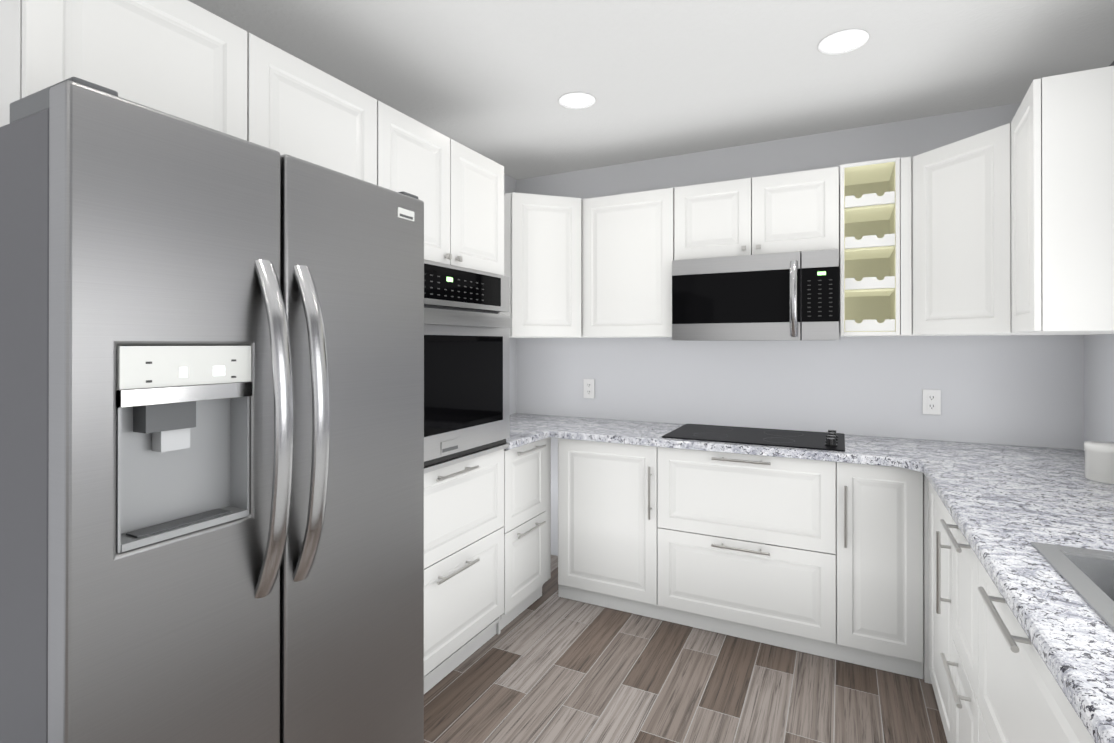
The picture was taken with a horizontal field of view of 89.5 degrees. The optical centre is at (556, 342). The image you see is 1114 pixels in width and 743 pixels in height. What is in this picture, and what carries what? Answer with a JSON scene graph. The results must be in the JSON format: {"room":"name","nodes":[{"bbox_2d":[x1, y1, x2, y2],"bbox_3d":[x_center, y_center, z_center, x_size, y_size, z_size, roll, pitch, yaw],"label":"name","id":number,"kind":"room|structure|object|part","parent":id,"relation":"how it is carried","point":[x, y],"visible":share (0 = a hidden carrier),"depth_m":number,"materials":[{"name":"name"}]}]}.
{"room":"kitchen","nodes":[
{"label":"kitchen","id":0,"kind":"room"},
{"bbox_2d":[504,174,515,414],"bbox_3d":[-1.661,0.136,1.161,0.100,2.480,5.940,0,0,27],"label":"wall","id":1,"kind":"structure","parent":0,"point":[509,184],"depth_m":3.74,"materials":[{"name":"grey paint"}]},
{"bbox_2d":[0,0,376,184],"bbox_3d":[-1.065,-0.631,1.638,0.527,0.417,0.938,0,0,27],"label":"upper cabinet","id":2,"kind":"object","parent":1,"relation":"attached to","point":[189,61],"visible":0.52,"depth_m":1.39,"materials":[{"name":"white wood"}]},
{"bbox_2d":[188,0,1113,179],"bbox_3d":[-0.320,-1.156,0.485,3.106,0.100,6.140,0,0,27],"label":"ceiling","id":3,"kind":"structure","parent":0,"point":[494,80],"depth_m":2.20,"materials":[{"name":"grey paint"}]},
{"bbox_2d":[559,92,594,108],"bbox_3d":[0.091,-1.097,2.553,0.166,0.004,0.166,0,0,27],"label":"recessed light","id":4,"kind":"object","parent":3,"relation":"in","point":[577,100],"visible":1,"depth_m":2.55,"materials":[{"name":"white plastic"}]},
{"bbox_2d":[818,29,868,53],"bbox_3d":[1.047,-1.099,2.057,0.166,0.004,0.166,0,0,27],"label":"recessed light","id":5,"kind":"object","parent":3,"relation":"in","point":[843,41],"visible":1,"depth_m":2.05,"materials":[{"name":"white plastic"}]},
{"bbox_2d":[424,555,946,742],"bbox_3d":[-0.320,1.424,0.478,3.106,0.100,6.140,0,0,27],"label":"floor","id":6,"kind":"structure","parent":0,"point":[549,665],"depth_m":2.22,"materials":[{"name":"brown wood"}]},
{"bbox_2d":[0,77,423,742],"bbox_3d":[-0.918,0.481,1.407,0.942,1.792,0.828,0,0,27],"label":"refrigerator","id":7,"kind":"object","parent":6,"relation":"on","point":[210,435],"visible":1,"depth_m":1.05,"materials":[{"name":"grey metal"}]},
{"bbox_3d":[-0.693,0.463,1.036,0.062,1.735,0.370,0,0,27],"label":"door","id":8,"kind":"part","parent":7,"relation":"part of","materials":[{"name":"silver metal"}]},
{"bbox_3d":[-0.504,0.464,1.409,0.062,1.735,0.450,0,0,27],"label":"door","id":9,"kind":"part","parent":7,"relation":"part of","materials":[{"name":"silver metal"}]},
{"bbox_2d":[377,101,503,693],"bbox_3d":[-0.651,0.271,2.411,0.565,2.217,0.816,0,0,27],"label":"tall cabinet","id":10,"kind":"object","parent":6,"relation":"on","point":[456,188],"visible":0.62,"depth_m":2.33,"materials":[{"name":"white wood"}]},
{"bbox_2d":[424,260,511,473],"bbox_3d":[-0.622,0.092,2.397,0.587,0.804,0.808,0,0,27],"label":"built-in oven","id":11,"kind":"object","parent":10,"relation":"in","point":[467,326],"visible":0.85,"depth_m":2.33,"materials":[{"name":"grey metal"}]},
{"bbox_2d":[505,429,544,449],"bbox_3d":[-0.376,0.490,2.950,0.569,0.038,0.387,0,0,27],"label":"countertop","id":12,"kind":"structure","parent":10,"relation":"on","point":[518,437],"depth_m":2.85,"materials":[{"name":"white stone"}]},
{"bbox_2d":[501,437,550,629],"bbox_3d":[-0.357,0.947,2.990,0.565,0.868,0.478,0,0,27],"label":"base cabinet","id":13,"kind":"object","parent":6,"relation":"on","point":[527,522],"visible":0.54,"depth_m":2.85,"materials":[{"name":"white wood"}]},
{"bbox_2d":[558,438,661,619],"bbox_3d":[0.376,0.948,3.146,0.560,0.868,0.547,0,0,27],"label":"base cabinet","id":14,"kind":"object","parent":6,"relation":"on","point":[610,494],"depth_m":2.89,"materials":[{"name":"white wood"}]},
{"bbox_2d":[662,447,841,660],"bbox_3d":[0.972,0.947,2.845,0.812,0.868,0.547,0,0,27],"label":"base cabinet","id":15,"kind":"object","parent":6,"relation":"on","point":[828,559],"depth_m":2.57,"materials":[{"name":"white wood"}]},
{"bbox_2d":[842,462,931,683],"bbox_3d":[1.490,0.946,2.582,0.385,0.868,0.547,0,0,27],"label":"base cabinet","id":16,"kind":"object","parent":6,"relation":"on","point":[885,508],"depth_m":2.34,"materials":[{"name":"white wood"}]},
{"bbox_2d":[510,413,912,469],"bbox_3d":[0.565,0.490,2.982,2.220,0.038,0.674,0,0,27],"label":"countertop","id":17,"kind":"structure","parent":16,"relation":"on","point":[859,449],"depth_m":2.73,"materials":[{"name":"white stone"}]},
{"bbox_2d":[662,424,844,450],"bbox_3d":[0.991,0.450,2.824,0.808,0.039,0.505,0,0,27],"label":"cooktop","id":18,"kind":"object","parent":17,"relation":"in","point":[832,440],"visible":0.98,"depth_m":2.77,"materials":[{"name":"black glass"}]},
{"bbox_2d":[928,480,943,726],"bbox_3d":[1.637,0.944,1.844,0.643,0.868,0.591,0,0,27],"label":"base cabinet","id":19,"kind":"object","parent":6,"relation":"on","point":[935,505],"depth_m":2.04,"materials":[{"name":"white wood"}]},
{"bbox_2d":[937,440,1084,468],"bbox_3d":[1.893,0.488,2.351,0.420,0.038,0.598,0,0,27],"label":"countertop","id":20,"kind":"structure","parent":19,"relation":"on","point":[968,451],"depth_m":2.36,"materials":[{"name":"white stone"}]},
{"bbox_2d":[944,506,967,742],"bbox_3d":[1.425,0.943,1.425,0.643,0.868,0.383,0,0,27],"label":"base cabinet","id":21,"kind":"object","parent":6,"relation":"on","point":[955,544],"depth_m":1.68,"materials":[{"name":"white wood"}]},
{"bbox_2d":[968,543,1094,742],"bbox_3d":[1.134,0.941,0.852,0.643,0.868,0.938,0,0,27],"label":"base cabinet","id":22,"kind":"object","parent":6,"relation":"on","point":[993,680],"depth_m":1.16,"materials":[{"name":"white wood"}]},
{"bbox_2d":[901,438,1113,742],"bbox_3d":[1.212,0.485,1.049,0.682,0.038,3.538,0,0,27],"label":"countertop","id":23,"kind":"structure","parent":22,"relation":"on","point":[1005,505],"depth_m":1.34,"materials":[{"name":"white stone"}]},
{"bbox_2d":[1030,542,1113,630],"bbox_3d":[1.156,0.546,0.876,0.490,0.170,0.720,0,0,27],"label":"sink","id":24,"kind":"object","parent":23,"relation":"in","point":[1087,575],"visible":0.75,"depth_m":1.21,"materials":[{"name":"metal"}]},
{"bbox_2d":[1084,441,1113,483],"bbox_3d":[1.872,0.405,1.904,0.128,0.126,0.128,0,0,27],"label":"canister","id":25,"kind":"object","parent":23,"relation":"on","point":[1099,461],"visible":1,"depth_m":1.88,"materials":[{"name":"white ceramic"}]},
{"bbox_2d":[516,103,1083,555],"bbox_3d":[1.045,0.142,3.176,3.106,2.480,0.100,0,0,27],"label":"wall","id":26,"kind":"structure","parent":0,"point":[1014,389],"depth_m":2.96,"materials":[{"name":"grey paint"}]},
{"bbox_2d":[501,192,597,337],"bbox_3d":[-0.131,-0.424,3.354,0.642,0.787,0.642,0,0,27],"label":"upper cabinet","id":27,"kind":"object","parent":26,"relation":"attached to","point":[543,253],"visible":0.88,"depth_m":3.11,"materials":[{"name":"white wood"}]},
{"bbox_2d":[584,379,594,397],"bbox_3d":[0.202,0.291,3.542,0.074,0.120,0.007,0,0,27],"label":"electrical outlet","id":28,"kind":"object","parent":26,"relation":"attached to","point":[589,388],"visible":1,"depth_m":3.54,"materials":[{"name":"white plastic"}]},
{"bbox_2d":[582,188,673,337],"bbox_3d":[0.453,-0.425,3.229,0.531,0.787,0.337,0,0,27],"label":"upper cabinet","id":29,"kind":"object","parent":26,"relation":"attached to","point":[627,248],"visible":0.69,"depth_m":3.07,"materials":[{"name":"white wood"}]},
{"bbox_2d":[674,166,839,259],"bbox_3d":[1.033,-0.625,2.921,0.778,0.388,0.363,0,0,27],"label":"upper cabinet","id":30,"kind":"object","parent":26,"relation":"attached to","point":[798,211],"visible":0.9,"depth_m":2.77,"materials":[{"name":"white wood"}]},
{"bbox_2d":[672,249,838,340],"bbox_3d":[1.014,-0.218,2.881,0.772,0.414,0.447,0,0,27],"label":"microwave","id":31,"kind":"object","parent":30,"relation":"attached to","point":[788,296],"visible":1,"depth_m":2.72,"materials":[{"name":"grey metal"}]},
{"bbox_3d":[1.102,-0.206,2.620,0.034,0.359,0.060,0,0,27],"label":"handle","id":32,"kind":"part","parent":31,"relation":"part of","materials":[{"name":"silver metal"}]},
{"bbox_2d":[840,157,899,335],"bbox_3d":[1.494,-0.428,2.701,0.236,0.791,0.337,0,0,27],"label":"wine rack","id":33,"kind":"object","parent":26,"relation":"attached to","point":[869,248],"visible":1,"depth_m":2.61,"materials":[{"name":"white wood"}]},
{"bbox_2d":[922,389,940,414],"bbox_3d":[1.815,0.288,2.724,0.074,0.120,0.007,0,0,27],"label":"electrical outlet","id":34,"kind":"object","parent":26,"relation":"attached to","point":[931,401],"visible":1,"depth_m":2.72,"materials":[{"name":"white plastic"}]},
{"bbox_2d":[1084,61,1113,450],"bbox_3d":[1.495,0.135,0.739,0.100,2.480,3.840,0,0,27],"label":"wall","id":35,"kind":"structure","parent":0,"point":[1098,387],"depth_m":2.32,"materials":[{"name":"grey paint"}]},
{"bbox_2d":[897,66,1113,335],"bbox_3d":[1.766,-0.428,2.181,0.713,0.787,1.019,0,0,27],"label":"upper cabinet","id":36,"kind":"object","parent":35,"relation":"attached to","point":[1007,229],"visible":1,"depth_m":1.94,"materials":[{"name":"white wood"}]}
]}

